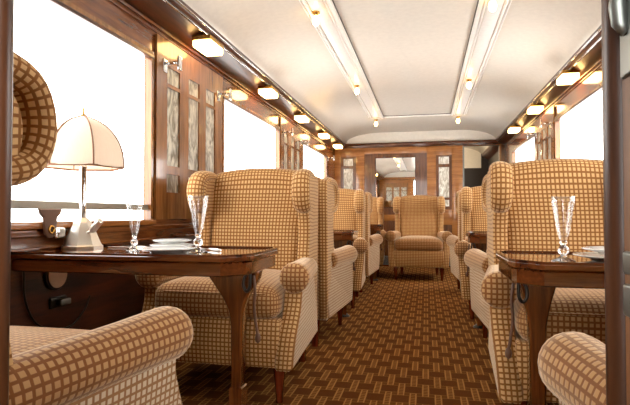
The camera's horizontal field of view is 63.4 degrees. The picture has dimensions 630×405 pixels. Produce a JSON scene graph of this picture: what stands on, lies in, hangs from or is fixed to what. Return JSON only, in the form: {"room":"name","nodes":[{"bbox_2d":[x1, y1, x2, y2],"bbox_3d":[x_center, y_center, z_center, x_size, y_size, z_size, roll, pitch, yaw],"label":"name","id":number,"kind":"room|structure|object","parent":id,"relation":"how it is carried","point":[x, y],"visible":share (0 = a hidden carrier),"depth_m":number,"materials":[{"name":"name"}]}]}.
{"room":"train carriage","nodes":[
{"label":"train carriage","id":0,"kind":"room"},
{"bbox_2d":[11,0,334,248],"bbox_3d":[-0.530,-0.068,4.546,0.035,2.000,8.010,0,-1,12],"label":"wall","id":1,"kind":"structure","parent":0,"point":[105,11],"depth_m":2.74,"materials":[{"name":"brown wood"}]},
{"bbox_2d":[44,272,66,289],"bbox_3d":[-1.039,0.291,2.053,0.018,0.124,0.124,0,-1,12],"label":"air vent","id":2,"kind":"object","parent":1,"relation":"attached to","point":[54,281],"visible":0.51,"depth_m":2.03,"materials":[{"name":"metal"}]},
{"bbox_2d":[23,272,90,327],"bbox_3d":[-1.037,0.389,2.071,0.010,0.264,0.387,0,-1,12],"label":"trim","id":3,"kind":"structure","parent":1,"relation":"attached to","point":[24,292],"depth_m":1.92,"materials":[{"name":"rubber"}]},
{"bbox_2d":[49,295,70,308],"bbox_3d":[-1.026,0.402,2.058,0.040,0.044,0.090,0,-1,12],"label":"handle","id":4,"kind":"object","parent":1,"relation":"attached to","point":[63,300],"depth_m":2.04,"materials":[{"name":"metal"}]},
{"bbox_2d":[11,0,155,229],"bbox_3d":[-1.058,-0.370,2.062,0.064,0.948,1.520,0,-1,12],"label":"window","id":5,"kind":"structure","parent":1,"relation":"in","point":[69,8],"depth_m":2.50,"materials":[{"name":"brown wood"}]},
{"bbox_2d":[38,209,65,238],"bbox_3d":[-1.030,0.083,1.991,0.032,0.117,0.137,0,-1,12],"label":"window latch","id":6,"kind":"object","parent":5,"relation":"attached to","point":[49,216],"depth_m":1.99,"materials":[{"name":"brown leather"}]},
{"bbox_2d":[10,236,195,329],"bbox_3d":[-0.510,0.527,4.528,0.006,0.570,7.850,0,-1,12],"label":"wall panel","id":7,"kind":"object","parent":1,"relation":"attached to","point":[114,297],"depth_m":2.21,"materials":[{"name":"brown wood"}]},
{"bbox_2d":[11,0,334,251],"bbox_3d":[-0.503,-0.356,4.546,0.020,1.196,7.850,0,-1,12],"label":"trim","id":8,"kind":"structure","parent":1,"relation":"attached to","point":[17,233],"depth_m":2.78,"materials":[{"name":"brown wood"}]},
{"bbox_2d":[154,34,222,218],"bbox_3d":[-0.782,-0.411,3.272,0.014,1.030,0.930,0,-1,12],"label":"panel","id":9,"kind":"object","parent":1,"relation":"attached to","point":[188,114],"visible":0.78,"depth_m":3.11,"materials":[{"name":"brown wood"}]},
{"bbox_2d":[163,55,181,72],"bbox_3d":[-0.809,-0.786,2.903,0.099,0.088,0.047,0,-1,12],"label":"coat hook","id":10,"kind":"object","parent":9,"relation":"attached to","point":[178,62],"visible":1,"depth_m":2.90,"materials":[{"name":"silver metal"}]},
{"bbox_2d":[217,88,231,101],"bbox_3d":[-0.646,-0.769,3.650,0.099,0.088,0.047,0,-1,12],"label":"coat hook","id":11,"kind":"object","parent":9,"relation":"attached to","point":[230,89],"visible":1,"depth_m":3.64,"materials":[{"name":"silver metal"}]},
{"bbox_2d":[192,34,223,55],"bbox_3d":[-0.667,-0.977,3.188,0.124,0.070,0.208,0,-1,12],"label":"light","id":12,"kind":"object","parent":1,"relation":"attached to","point":[207,45],"visible":1,"depth_m":3.11,"materials":[{"name":"beige glass"}]},
{"bbox_2d":[124,0,345,148],"bbox_3d":[-0.422,-1.003,4.543,0.185,0.100,7.850,0,-1,12],"label":"trim","id":13,"kind":"structure","parent":1,"relation":"attached to","point":[159,12],"depth_m":3.50,"materials":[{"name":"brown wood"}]},
{"bbox_2d":[222,95,279,171],"bbox_3d":[-0.529,-0.315,4.479,0.064,0.948,1.510,0,-1,12],"label":"window","id":14,"kind":"structure","parent":1,"relation":"in","point":[234,103],"depth_m":4.44,"materials":[{"name":"brown wood"}]},
{"bbox_2d":[258,85,278,98],"bbox_3d":[-0.403,-0.950,4.399,0.124,0.070,0.208,0,-1,12],"label":"light","id":15,"kind":"object","parent":1,"relation":"attached to","point":[266,91],"visible":1,"depth_m":4.31,"materials":[{"name":"beige glass"}]},
{"bbox_2d":[280,117,302,169],"bbox_3d":[-0.254,-0.357,5.690,0.014,1.030,0.950,0,-1,12],"label":"panel","id":16,"kind":"object","parent":1,"relation":"attached to","point":[291,152],"visible":0.47,"depth_m":5.59,"materials":[{"name":"brown wood"}]},
{"bbox_2d":[284,128,293,136],"bbox_3d":[-0.277,-0.731,5.340,0.099,0.088,0.047,0,-1,12],"label":"coat hook","id":17,"kind":"object","parent":16,"relation":"attached to","point":[292,129],"visible":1,"depth_m":5.33,"materials":[{"name":"silver metal"}]},
{"bbox_2d":[300,138,308,145],"bbox_3d":[-0.123,-0.715,6.043,0.099,0.088,0.047,0,-1,12],"label":"coat hook","id":18,"kind":"object","parent":16,"relation":"attached to","point":[301,141],"visible":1,"depth_m":6.03,"materials":[{"name":"silver metal"}]},
{"bbox_2d":[294,113,308,122],"bbox_3d":[-0.144,-0.923,5.581,0.124,0.070,0.208,0,-1,12],"label":"light","id":19,"kind":"object","parent":1,"relation":"attached to","point":[299,117],"visible":1,"depth_m":5.49,"materials":[{"name":"beige glass"}]},
{"bbox_2d":[303,142,326,176],"bbox_3d":[0.002,-0.260,6.911,0.064,0.948,1.530,0,-1,12],"label":"window","id":20,"kind":"structure","parent":1,"relation":"in","point":[309,146],"depth_m":7.32,"materials":[{"name":"brown wood"}]},
{"bbox_2d":[318,131,329,138],"bbox_3d":[0.120,-0.896,6.792,0.124,0.070,0.208,0,-1,12],"label":"light","id":21,"kind":"object","parent":1,"relation":"attached to","point":[322,134],"visible":1,"depth_m":6.70,"materials":[{"name":"beige glass"}]},
{"bbox_2d":[333,143,342,148],"bbox_3d":[0.353,-0.872,7.857,0.124,0.070,0.208,0,-1,12],"label":"light","id":22,"kind":"object","parent":1,"relation":"attached to","point":[335,145],"visible":1,"depth_m":7.76,"materials":[{"name":"beige glass"}]},
{"bbox_2d":[176,266,558,404],"bbox_3d":[0.868,0.965,4.652,2.800,0.060,11.300,0,-1,12],"label":"floor","id":23,"kind":"structure","parent":0,"point":[410,339],"depth_m":2.85,"materials":[{"name":"carpet"}]},
{"bbox_2d":[9,52,193,404],"bbox_3d":[-0.784,0.289,1.054,0.840,1.130,0.808,0,-1,12],"label":"armchair","id":24,"kind":"object","parent":23,"relation":"on","point":[131,360],"visible":0.91,"depth_m":0.98,"materials":[{"name":"brown fabric"}]},
{"bbox_2d":[10,326,89,354],"bbox_3d":[-0.770,0.397,1.116,0.596,0.172,0.618,0,-1,12],"label":"seat cushion","id":25,"kind":"object","parent":24,"relation":"on","point":[22,338],"depth_m":1.21,"materials":[{"name":"beige fabric"}]},
{"bbox_2d":[11,244,277,404],"bbox_3d":[-0.610,0.526,1.944,0.878,0.696,0.462,0,-1,12],"label":"table","id":26,"kind":"object","parent":23,"relation":"on","point":[235,271],"visible":0.98,"depth_m":1.80,"materials":[{"name":"brown wood"}]},
{"bbox_2d":[46,107,124,248],"bbox_3d":[-0.958,-0.104,2.106,0.311,0.582,0.326,0,-1,12],"label":"table lamp","id":27,"kind":"object","parent":26,"relation":"on","point":[84,143],"visible":0.93,"depth_m":2.04,"materials":[{"name":"white fabric"}]},
{"bbox_2d":[126,204,142,250],"bbox_3d":[-0.702,0.096,1.984,0.062,0.178,0.060,0,-1,12],"label":"champagne flute","id":28,"kind":"object","parent":26,"relation":"on","point":[134,241],"visible":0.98,"depth_m":1.97,"materials":[{"name":"clear glass"}]},
{"bbox_2d":[137,246,195,252],"bbox_3d":[-0.540,0.172,1.860,0.210,0.017,0.210,0,-1,12],"label":"plate","id":29,"kind":"object","parent":26,"relation":"on","point":[152,249],"visible":1,"depth_m":1.83,"materials":[{"name":"white ceramic"}]},
{"bbox_2d":[150,243,193,245],"bbox_3d":[-0.577,0.177,2.062,0.176,0.017,0.176,0,-1,12],"label":"plate","id":30,"kind":"object","parent":29,"relation":"on","point":[158,244],"visible":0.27,"depth_m":2.08,"materials":[{"name":"white ceramic"}]},
{"bbox_2d":[152,239,191,243],"bbox_3d":[-0.577,0.158,2.063,0.156,0.017,0.156,0,-1,12],"label":"plate","id":31,"kind":"object","parent":30,"relation":"on","point":[162,241],"visible":1,"depth_m":2.02,"materials":[{"name":"white ceramic"}]},
{"bbox_2d":[188,195,207,252],"bbox_3d":[-0.431,0.078,1.882,0.076,0.208,0.074,0,-1,12],"label":"champagne flute","id":32,"kind":"object","parent":26,"relation":"on","point":[198,241],"visible":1,"depth_m":1.87,"materials":[{"name":"clear glass"}]},
{"bbox_2d":[202,248,220,250],"bbox_3d":[-0.416,0.180,1.980,0.012,0.010,0.208,1,-2,-39],"label":"table knife","id":33,"kind":"object","parent":26,"relation":"on","point":[212,249],"visible":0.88,"depth_m":1.93,"materials":[{"name":"silver metal"}]},
{"bbox_2d":[135,168,317,403],"bbox_3d":[-0.372,0.344,2.609,0.840,1.090,0.778,0,-1,12],"label":"armchair","id":34,"kind":"object","parent":23,"relation":"on","point":[261,207],"visible":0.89,"depth_m":2.49,"materials":[{"name":"brown fabric"}]},
{"bbox_2d":[155,269,283,318],"bbox_3d":[-0.389,0.429,2.529,0.596,0.172,0.618,0,-1,12],"label":"seat cushion","id":35,"kind":"object","parent":34,"relation":"on","point":[198,297],"depth_m":2.25,"materials":[{"name":"beige fabric"}]},
{"bbox_2d":[312,176,357,346],"bbox_3d":[-0.155,0.366,3.603,0.840,1.090,0.778,0,-1,12],"label":"armchair","id":36,"kind":"object","parent":23,"relation":"on","point":[335,266],"visible":0.34,"depth_m":3.27,"materials":[{"name":"brown fabric"}]},
{"bbox_2d":[333,229,358,316],"bbox_3d":[-0.093,0.577,4.226,0.878,0.696,0.462,0,-1,12],"label":"table","id":37,"kind":"object","parent":23,"relation":"on","point":[342,238],"visible":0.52,"depth_m":4.10,"materials":[{"name":"brown wood"}]},
{"bbox_2d":[333,188,367,308],"bbox_3d":[0.119,0.395,4.855,0.840,1.090,0.778,0,-1,12],"label":"armchair","id":38,"kind":"object","parent":23,"relation":"on","point":[350,213],"visible":0.34,"depth_m":4.94,"materials":[{"name":"beige fabric"}]},
{"bbox_2d":[359,192,382,291],"bbox_3d":[0.328,0.416,5.810,0.840,1.090,0.778,0,-1,12],"label":"armchair","id":39,"kind":"object","parent":23,"relation":"on","point":[372,255],"visible":0.19,"depth_m":5.55,"materials":[{"name":"beige fabric"}]},
{"bbox_2d":[370,224,383,280],"bbox_3d":[0.417,0.628,6.468,0.878,0.696,0.462,0,-1,12],"label":"table","id":40,"kind":"object","parent":23,"relation":"on","point":[374,228],"visible":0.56,"depth_m":6.35,"materials":[{"name":"brown wood"}]},
{"bbox_2d":[370,197,385,276],"bbox_3d":[0.610,0.445,7.101,0.840,1.090,0.778,0,-1,12],"label":"armchair","id":41,"kind":"object","parent":23,"relation":"on","point":[377,214],"visible":0.19,"depth_m":7.13,"materials":[{"name":"beige fabric"}]},
{"bbox_2d":[385,195,451,280],"bbox_3d":[1.364,0.436,6.701,0.840,1.090,0.778,0,-1,12],"label":"armchair","id":42,"kind":"object","parent":23,"relation":"on","point":[418,239],"visible":0.99,"depth_m":6.63,"materials":[{"name":"beige fabric"}]},
{"bbox_2d":[394,236,442,250],"bbox_3d":[1.347,0.521,6.621,0.596,0.172,0.618,0,-1,12],"label":"seat cushion","id":43,"kind":"object","parent":42,"relation":"on","point":[401,243],"depth_m":6.34,"materials":[{"name":"beige fabric"}]},
{"bbox_2d":[446,190,461,288],"bbox_3d":[1.810,0.405,5.312,0.840,1.090,0.778,0,-1,12],"label":"armchair","id":44,"kind":"object","parent":23,"relation":"on","point":[451,240],"visible":0.05,"depth_m":5.27,"materials":[{"name":"beige fabric"}]},
{"bbox_2d":[454,186,486,318],"bbox_3d":[1.582,0.381,4.269,0.840,1.090,0.778,0,-1,12],"label":"armchair","id":45,"kind":"object","parent":23,"relation":"on","point":[473,216],"visible":0.26,"depth_m":4.41,"materials":[{"name":"beige fabric"}]},
{"bbox_2d":[464,231,486,328],"bbox_3d":[1.539,0.565,3.675,0.878,0.696,0.462,0,-1,12],"label":"table","id":46,"kind":"object","parent":23,"relation":"on","point":[478,239],"visible":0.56,"depth_m":3.71,"materials":[{"name":"brown wood"}]},
{"bbox_2d":[464,174,488,337],"bbox_3d":[1.355,0.354,3.079,0.840,1.090,0.778,0,-1,12],"label":"armchair","id":47,"kind":"object","parent":23,"relation":"on","point":[476,260],"visible":0.09,"depth_m":3.13,"materials":[{"name":"beige fabric"}]},
{"bbox_2d":[480,158,604,404],"bbox_3d":[1.091,0.333,2.105,0.840,1.090,0.778,0,-1,12],"label":"armchair","id":48,"kind":"object","parent":23,"relation":"on","point":[521,217],"visible":0.52,"depth_m":2.26,"materials":[{"name":"beige fabric"}]},
{"bbox_2d":[513,288,604,343],"bbox_3d":[1.074,0.418,2.025,0.596,0.172,0.618,0,-1,12],"label":"seat cushion","id":49,"kind":"object","parent":48,"relation":"on","point":[582,310],"depth_m":1.77,"materials":[{"name":"beige fabric"}]},
{"bbox_2d":[496,250,604,404],"bbox_3d":[1.038,0.517,1.563,0.878,0.696,0.462,0,-1,12],"label":"table","id":50,"kind":"object","parent":23,"relation":"on","point":[537,278],"visible":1,"depth_m":1.60,"materials":[{"name":"brown wood"}]},
{"bbox_2d":[551,196,575,261],"bbox_3d":[0.729,0.078,1.498,0.068,0.192,0.066,0,-1,12],"label":"champagne flute","id":51,"kind":"object","parent":50,"relation":"on","point":[563,250],"visible":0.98,"depth_m":1.49,"materials":[{"name":"clear glass"}]},
{"bbox_2d":[572,252,603,260],"bbox_3d":[0.903,0.165,1.529,0.236,0.017,0.236,0,-1,12],"label":"plate","id":52,"kind":"object","parent":50,"relation":"on","point":[595,256],"visible":0.43,"depth_m":1.58,"materials":[{"name":"white ceramic"}]},
{"bbox_2d":[581,246,603,253],"bbox_3d":[0.915,0.146,1.537,0.200,0.017,0.200,0,-1,12],"label":"plate","id":53,"kind":"object","parent":52,"relation":"on","point":[599,249],"visible":0.39,"depth_m":1.55,"materials":[{"name":"white ceramic"}]},
{"bbox_2d":[538,331,605,404],"bbox_3d":[0.792,0.300,0.643,0.840,1.090,0.778,0,-1,12],"label":"armchair","id":54,"kind":"object","parent":23,"relation":"on","point":[572,365],"visible":0.72,"depth_m":0.90,"materials":[{"name":"beige fabric"}]},
{"bbox_2d":[182,0,600,153],"bbox_3d":[0.868,-1.134,4.699,2.800,0.210,11.300,0,-1,12],"label":"ceiling","id":55,"kind":"structure","parent":0,"point":[410,53],"depth_m":4.05,"materials":[{"name":"beige paint"}]},
{"bbox_2d":[299,0,382,117],"bbox_3d":[0.198,-1.213,4.018,0.198,0.034,5.880,0,-1,12],"label":"trim","id":56,"kind":"structure","parent":55,"relation":"attached to","point":[339,40],"depth_m":4.04,"materials":[{"name":"white paint"}]},
{"bbox_2d":[312,11,319,25],"bbox_3d":[0.006,-1.187,3.302,0.052,0.092,0.052,0,-1,12],"label":"bulb","id":57,"kind":"object","parent":56,"relation":"attached to","point":[315,20],"visible":1,"depth_m":3.29,"materials":[{"name":"white glass"}]},
{"bbox_2d":[354,85,358,94],"bbox_3d":[0.427,-1.144,5.195,0.052,0.092,0.052,0,-1,12],"label":"bulb","id":58,"kind":"object","parent":56,"relation":"attached to","point":[356,86],"visible":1,"depth_m":5.18,"materials":[{"name":"beige glass"}]},
{"bbox_2d":[332,0,478,116],"bbox_3d":[0.722,-1.226,3.894,0.880,0.009,5.860,0,-1,12],"label":"trim","id":59,"kind":"structure","parent":55,"relation":"attached to","point":[332,0],"depth_m":4.23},
{"bbox_2d":[383,114,450,117],"bbox_3d":[1.353,-1.155,6.779,0.940,0.026,0.048,0,-1,12],"label":"trim","id":60,"kind":"structure","parent":55,"relation":"attached to","point":[434,114],"depth_m":6.77,"materials":[{"name":"white paint"}]},
{"bbox_2d":[451,0,511,115],"bbox_3d":[1.251,-1.218,3.788,0.198,0.034,5.880,0,-1,12],"label":"trim","id":61,"kind":"structure","parent":55,"relation":"attached to","point":[489,20],"depth_m":4.00,"materials":[{"name":"white paint"}]},
{"bbox_2d":[466,79,471,88],"bbox_3d":[1.498,-1.149,4.961,0.052,0.092,0.052,0,-1,12],"label":"bulb","id":62,"kind":"object","parent":61,"relation":"attached to","point":[468,85],"visible":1,"depth_m":4.95,"materials":[{"name":"beige glass"}]},
{"bbox_2d":[488,0,496,11],"bbox_3d":[1.069,-1.192,3.070,0.052,0.092,0.052,0,-1,12],"label":"bulb","id":63,"kind":"object","parent":61,"relation":"attached to","point":[492,6],"visible":1,"depth_m":3.05,"materials":[{"name":"beige glass"}]},
{"bbox_2d":[346,130,503,255],"bbox_3d":[1.621,-0.059,8.124,2.800,2.145,0.060,0,-1,12],"label":"wall","id":64,"kind":"structure","parent":0,"point":[421,158],"depth_m":8.12,"materials":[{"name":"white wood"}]},
{"bbox_2d":[341,157,355,189],"bbox_3d":[0.543,-0.310,8.326,0.250,0.855,0.014,0,-1,12],"label":"panel","id":65,"kind":"object","parent":64,"relation":"attached to","point":[348,164],"visible":0.55,"depth_m":8.33,"materials":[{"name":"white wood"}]},
{"bbox_2d":[375,157,415,207],"bbox_3d":[1.287,-0.321,8.163,0.644,0.814,0.020,0,-1,12],"label":"wall mirror","id":66,"kind":"object","parent":64,"relation":"attached to","point":[394,176],"visible":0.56,"depth_m":8.16,"materials":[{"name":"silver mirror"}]},
{"bbox_2d":[335,145,462,236],"bbox_3d":[1.316,0.004,8.153,2.030,1.780,0.012,0,-1,12],"label":"trim","id":67,"kind":"structure","parent":64,"relation":"attached to","point":[450,217],"depth_m":8.05,"materials":[{"name":"brown wood"}]},
{"bbox_2d":[342,139,499,148],"bbox_3d":[1.629,-0.925,8.086,2.480,0.075,0.050,0,-1,12],"label":"trim","id":68,"kind":"structure","parent":64,"relation":"attached to","point":[491,141],"depth_m":8.05,"materials":[{"name":"brown wood"}]},
{"bbox_2d":[436,155,451,209],"bbox_3d":[2.023,-0.317,8.002,0.240,0.855,0.014,0,-1,12],"label":"panel","id":69,"kind":"object","parent":64,"relation":"attached to","point":[443,162],"visible":0.74,"depth_m":8.00,"materials":[{"name":"white glass"}]},
{"bbox_2d":[463,146,463,186],"bbox_3d":[2.320,0.065,7.964,0.023,1.890,0.090,0,-1,12],"label":"trim","id":70,"kind":"structure","parent":64,"relation":"attached to","point":[463,146],"depth_m":7.93,"materials":[{"name":"brown wood"}]},
{"bbox_2d":[499,145,500,160],"bbox_3d":[2.850,0.062,7.848,0.022,1.890,0.090,0,-1,12],"label":"trim","id":71,"kind":"structure","parent":64,"relation":"attached to","point":[499,145],"depth_m":7.82,"materials":[{"name":"brown wood"}]},
{"bbox_2d":[464,148,480,167],"bbox_3d":[2.099,-0.863,10.188,2.350,0.445,0.040,0,-1,12],"label":"wall","id":72,"kind":"structure","parent":0,"point":[472,158],"depth_m":9.96,"materials":[{"name":"beige paint"}]},
{"bbox_2d":[464,154,487,187],"bbox_3d":[2.713,0.056,10.003,1.470,2.000,0.100,0,-1,12],"label":"wall","id":73,"kind":"structure","parent":0,"point":[473,177],"depth_m":9.87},
{"bbox_2d":[488,61,601,170],"bbox_3d":[2.327,-0.058,4.981,0.080,2.000,10.080,0,-1,12],"label":"wall","id":74,"kind":"structure","parent":0,"point":[595,78],"depth_m":4.41,"materials":[{"name":"brown wood"}]},
{"bbox_2d":[482,146,498,159],"bbox_3d":[3.069,-0.898,8.876,0.125,0.115,1.990,0,-1,12],"label":"trim","id":75,"kind":"structure","parent":74,"relation":"attached to","point":[490,151],"depth_m":8.95,"materials":[{"name":"brown wood"}]},
{"bbox_2d":[508,125,520,132],"bbox_3d":[2.489,-0.914,6.377,0.124,0.070,0.208,0,-1,12],"label":"light","id":76,"kind":"object","parent":74,"relation":"attached to","point":[512,128],"visible":1,"depth_m":6.29,"materials":[{"name":"beige glass"}]},
{"bbox_2d":[512,135,534,162],"bbox_3d":[2.574,-0.274,6.293,0.064,0.948,1.540,0,-1,12],"label":"window","id":77,"kind":"structure","parent":74,"relation":"in","point":[531,137],"depth_m":6.41,"materials":[{"name":"brown wood"}]},
{"bbox_2d":[527,103,543,113],"bbox_3d":[2.218,-0.942,5.137,0.124,0.070,0.208,0,-1,12],"label":"light","id":78,"kind":"object","parent":74,"relation":"attached to","point":[536,108],"visible":1,"depth_m":5.05,"materials":[{"name":"beige glass"}]},
{"bbox_2d":[535,106,554,159],"bbox_3d":[2.307,-0.370,5.125,0.014,1.030,0.840,0,-1,12],"label":"panel","id":79,"kind":"object","parent":74,"relation":"attached to","point":[545,140],"visible":0.41,"depth_m":5.04,"materials":[{"name":"brown wood"}]},
{"bbox_2d":[526,131,536,138],"bbox_3d":[2.326,-0.728,5.477,0.099,0.088,0.047,0,-1,12],"label":"coat hook","id":80,"kind":"object","parent":79,"relation":"attached to","point":[527,133],"visible":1,"depth_m":5.47,"materials":[{"name":"silver metal"}]},
{"bbox_2d":[540,119,551,128],"bbox_3d":[2.185,-0.743,4.832,0.099,0.088,0.047,0,-1,12],"label":"coat hook","id":81,"kind":"object","parent":79,"relation":"attached to","point":[550,122],"visible":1,"depth_m":4.82,"materials":[{"name":"silver metal"}]},
{"bbox_2d":[496,25,601,144],"bbox_3d":[2.006,-1.017,4.013,0.125,0.095,7.850,0,-1,12],"label":"trim","id":82,"kind":"structure","parent":74,"relation":"attached to","point":[595,53],"depth_m":4.29,"materials":[{"name":"brown wood"}]},
{"bbox_2d":[503,57,601,147],"bbox_3d":[2.057,-0.368,3.987,0.020,1.196,7.850,0,-1,12],"label":"trim","id":83,"kind":"structure","parent":74,"relation":"attached to","point":[600,59],"depth_m":4.45,"materials":[{"name":"brown metal"}]},
{"bbox_2d":[556,69,579,84],"bbox_3d":[1.960,-0.969,3.955,0.124,0.070,0.208,0,-1,12],"label":"light","id":84,"kind":"object","parent":74,"relation":"attached to","point":[565,77],"visible":1,"depth_m":3.87,"materials":[{"name":"beige glass"}]},
{"bbox_2d":[554,82,601,158],"bbox_3d":[2.063,-0.327,3.959,0.064,0.948,1.520,0,-1,12],"label":"window","id":85,"kind":"structure","parent":74,"relation":"in","point":[598,88],"depth_m":4.32,"materials":[{"name":"brown wood"}]},
{"bbox_3d":[-0.069,-0.126,0.392,2.800,1.930,0.070,0,-1,12],"label":"wall","id":86,"kind":"structure","parent":0,"visible":0},
{"bbox_2d":[0,0,13,404],"bbox_3d":[-0.308,-0.110,0.446,0.044,1.900,0.076,0,-1,12],"label":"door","id":87,"kind":"structure","parent":86,"relation":"in","point":[6,6],"depth_m":0.46,"materials":[{"name":"brown wood"}]},
{"bbox_2d":[601,0,629,404],"bbox_3d":[0.215,-0.113,0.329,0.051,1.900,0.070,0,-1,12],"label":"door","id":88,"kind":"structure","parent":86,"relation":"in","point":[615,14],"depth_m":0.34,"materials":[{"name":"brown wood"}]},
{"bbox_3d":[1.315,0.953,8.129,2.030,0.120,0.018,0,-1,12],"label":"baseboard","id":89,"kind":"structure","parent":0,"visible":0},
{"bbox_2d":[383,256,388,264],"bbox_3d":[1.151,0.924,8.150,0.150,0.140,0.012,0,-1,12],"label":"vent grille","id":90,"kind":"object","parent":89,"relation":"attached to","point":[386,262],"visible":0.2,"depth_m":8.15,"materials":[{"name":"grey metal"}]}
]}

